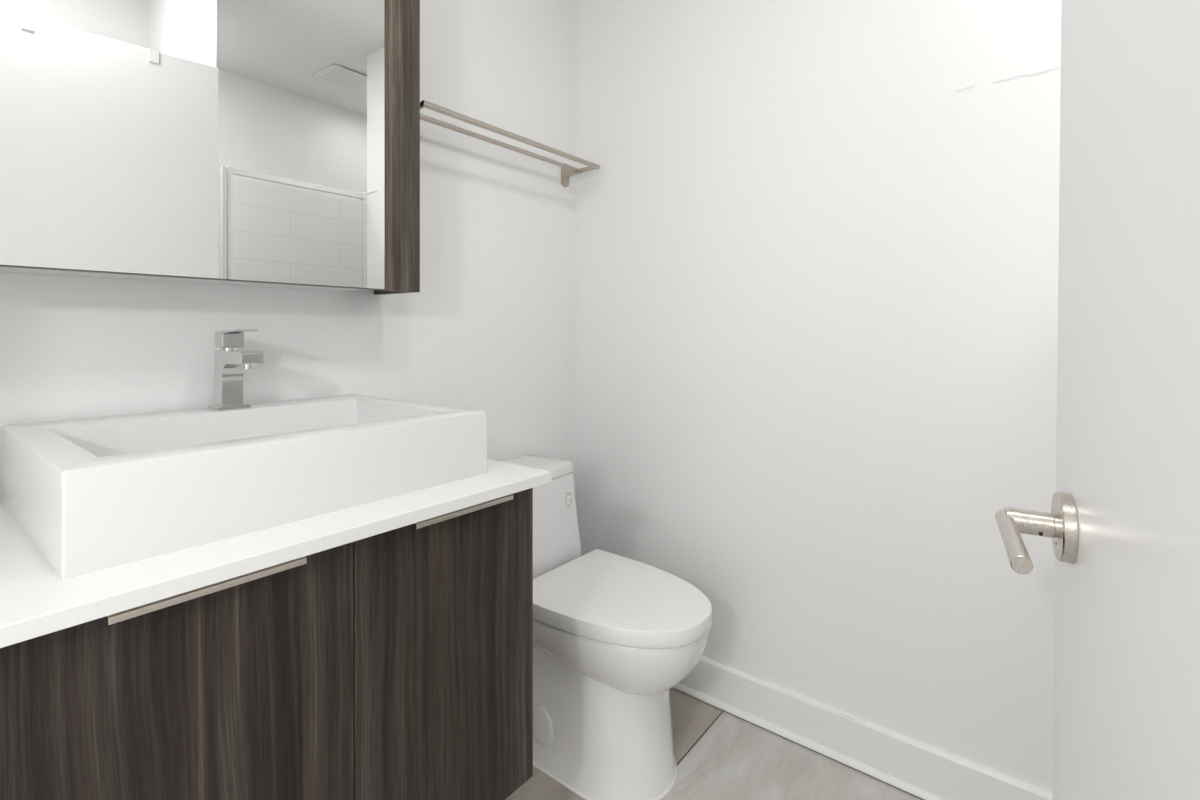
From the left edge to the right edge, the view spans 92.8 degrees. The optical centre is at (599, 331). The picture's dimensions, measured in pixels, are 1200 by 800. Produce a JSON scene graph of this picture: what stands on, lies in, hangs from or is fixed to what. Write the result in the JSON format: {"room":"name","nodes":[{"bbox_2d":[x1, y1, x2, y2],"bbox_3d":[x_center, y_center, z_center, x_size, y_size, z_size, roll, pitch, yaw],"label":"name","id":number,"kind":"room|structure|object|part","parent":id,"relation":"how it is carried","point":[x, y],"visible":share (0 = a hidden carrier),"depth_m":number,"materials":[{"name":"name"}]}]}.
{"room":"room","nodes":[
{"label":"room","id":0,"kind":"room"},
{"bbox_2d":[0,0,574,490],"bbox_3d":[-0.714,-0.150,1.324,0.100,2.500,2.138,0,0,38],"label":"wall","id":1,"kind":"structure","parent":0,"point":[489,327],"depth_m":1.58,"materials":[{"name":"white paint"}]},
{"bbox_2d":[0,0,419,294],"bbox_3d":[-0.724,-0.487,1.097,0.163,0.786,0.762,0,0,38],"label":"upper cabinet","id":2,"kind":"object","parent":1,"relation":"attached to","point":[258,143],"visible":1,"depth_m":1.01,"materials":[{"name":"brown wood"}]},
{"bbox_3d":[-0.696,-0.487,1.018,0.020,0.786,0.671,0,0,38],"label":"mirror door","id":3,"kind":"part","parent":2,"relation":"part of","materials":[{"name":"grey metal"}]},
{"bbox_3d":[-0.516,-0.487,1.362,0.163,0.786,0.090,0,0,38],"label":"panel","id":4,"kind":"part","parent":2,"relation":"part of","materials":[{"name":"brown wood"}]},
{"bbox_2d":[0,488,532,799],"bbox_3d":[-0.556,0.555,0.965,0.591,0.545,0.690,0,0,38],"label":"vanity cabinet","id":5,"kind":"object","parent":1,"relation":"attached to","point":[396,664],"visible":0.66,"depth_m":0.75,"materials":[{"name":"brown wood"}]},
{"bbox_3d":[-0.454,0.557,0.663,0.020,0.541,0.341,0,0,38],"label":"door","id":6,"kind":"part","parent":5,"relation":"part of","materials":[{"name":"brown wood"}]},
{"bbox_3d":[-0.444,0.289,0.657,0.035,0.008,0.194,0,0,38],"label":"handle","id":7,"kind":"part","parent":5,"relation":"part of","materials":[{"name":"beige"}]},
{"bbox_2d":[0,459,551,647],"bbox_3d":[-0.555,0.273,0.964,0.594,0.019,0.749,0,0,38],"label":"countertop","id":8,"kind":"structure","parent":5,"relation":"on","point":[35,601],"depth_m":0.67,"materials":[{"name":"white stone"}]},
{"bbox_2d":[0,394,486,578],"bbox_3d":[-0.582,0.206,0.988,0.487,0.115,0.585,0,0,38],"label":"vessel sink","id":9,"kind":"object","parent":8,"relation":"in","point":[92,494],"visible":0.98,"depth_m":0.80,"materials":[{"name":"white ceramic"}]},
{"bbox_2d":[208,330,263,410],"bbox_3d":[-0.689,0.072,1.087,0.139,0.152,0.056,0,0,38],"label":"faucet","id":10,"kind":"object","parent":9,"relation":"on","point":[230,363],"visible":1,"depth_m":1.09,"materials":[{"name":"silver metal"}]},
{"bbox_3d":[-0.722,0.145,1.113,0.055,0.007,0.056,0,0,38],"label":"plate","id":11,"kind":"part","parent":10,"relation":"part of","materials":[{"name":"silver metal"}]},
{"bbox_3d":[-0.696,-0.001,1.092,0.110,0.007,0.038,0,0,38],"label":"lever plate","id":12,"kind":"part","parent":10,"relation":"part of","materials":[{"name":"silver metal"}]},
{"bbox_3d":[-0.240,0.557,0.935,0.020,0.541,0.347,0,0,38],"label":"door","id":13,"kind":"part","parent":5,"relation":"part of","materials":[{"name":"brown wood"}]},
{"bbox_3d":[-0.225,0.289,0.935,0.035,0.008,0.194,0,0,38],"label":"handle","id":14,"kind":"part","parent":5,"relation":"part of","materials":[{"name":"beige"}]},
{"bbox_2d":[420,100,599,186],"bbox_3d":[-0.272,-0.545,1.684,0.149,0.081,0.700,0,0,38],"label":"towel rack","id":15,"kind":"object","parent":1,"relation":"attached to","point":[567,171],"visible":0.66,"depth_m":1.65,"materials":[{"name":"silver metal"}]},
{"bbox_3d":[-0.120,-0.545,1.989,0.009,0.081,0.033,0,0,38],"label":"mounting plate","id":16,"kind":"part","parent":15,"relation":"part of","materials":[{"name":"silver metal"}]},
{"bbox_3d":[-0.065,-0.548,1.945,0.139,0.026,0.008,0,0,38],"label":"arm","id":17,"kind":"part","parent":15,"relation":"part of","materials":[{"name":"silver metal"}]},
{"bbox_2d":[505,688,923,799],"bbox_3d":[0.022,1.125,0.110,2.800,0.050,4.600,0,0,38],"label":"floor","id":18,"kind":"structure","parent":0,"point":[719,754],"depth_m":1.43,"materials":[{"name":"tile"}]},
{"bbox_2d":[501,454,711,799],"bbox_3d":[-0.038,0.749,1.528,0.706,0.702,0.372,0,0,38],"label":"toilet","id":19,"kind":"object","parent":18,"relation":"on","point":[613,633],"visible":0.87,"depth_m":1.36,"materials":[{"name":"white ceramic"}]},
{"bbox_3d":[-0.241,0.414,1.689,0.188,0.032,0.322,0,0,38],"label":"tank lid","id":20,"kind":"part","parent":19,"relation":"part of","materials":[{"name":"white ceramic"}]},
{"bbox_3d":[-0.229,0.616,1.679,0.220,0.368,0.348,0,0,38],"label":"tank","id":21,"kind":"part","parent":19,"relation":"part of","materials":[{"name":"white ceramic"}]},
{"bbox_3d":[0.058,0.701,1.453,0.448,0.004,0.356,0,0,38],"label":"seat","id":22,"kind":"part","parent":19,"relation":"part of","materials":[{"name":"white plastic"}]},
{"bbox_3d":[0.055,0.786,1.455,0.458,0.168,0.363,0,0,38],"label":"bowl","id":23,"kind":"part","parent":19,"relation":"part of","materials":[{"name":"white ceramic"}]},
{"bbox_3d":[0.058,0.680,1.453,0.464,0.040,0.372,0,0,38],"label":"lid","id":24,"kind":"part","parent":19,"relation":"part of","materials":[{"name":"white plastic"}]},
{"bbox_2d":[575,0,1061,791],"bbox_3d":[0.625,-0.150,1.554,1.721,2.500,0.120,0,0,38],"label":"wall","id":25,"kind":"structure","parent":0,"point":[817,241],"depth_m":1.49,"materials":[{"name":"white paint"}]},
{"bbox_2d":[673,656,1052,799],"bbox_3d":[0.580,1.039,1.497,1.720,0.122,0.026,0,0,38],"label":"baseboard","id":26,"kind":"structure","parent":25,"relation":"attached to","point":[923,770],"depth_m":1.45,"materials":[{"name":"white paint"}]},
{"bbox_3d":[0.576,1.091,1.492,1.720,0.019,0.012,0,0,38],"label":"shoe moulding","id":27,"kind":"part","parent":26,"relation":"part of","materials":[{"name":"white paint"}]},
{"bbox_3d":[0.485,-0.150,0.099,0.360,2.500,0.845,0,0,38],"label":"wall partition","id":28,"kind":"structure","parent":0,"visible":0},
{"bbox_2d":[995,0,1199,799],"bbox_3d":[0.277,0.071,0.274,0.094,2.041,0.762,1,0,30],"label":"door","id":29,"kind":"structure","parent":28,"relation":"in","point":[1122,523],"depth_m":0.38,"materials":[{"name":"white paint"}]},
{"bbox_3d":[0.366,0.184,0.508,0.015,0.017,0.128,1,0,30],"label":"lever","id":30,"kind":"part","parent":29,"relation":"part of","materials":[{"name":"silver metal"}]},
{"bbox_3d":[0.433,0.182,0.533,0.011,0.063,0.063,1,0,30],"label":"handle","id":31,"kind":"part","parent":29,"relation":"part of","materials":[{"name":"silver metal"}]}
]}

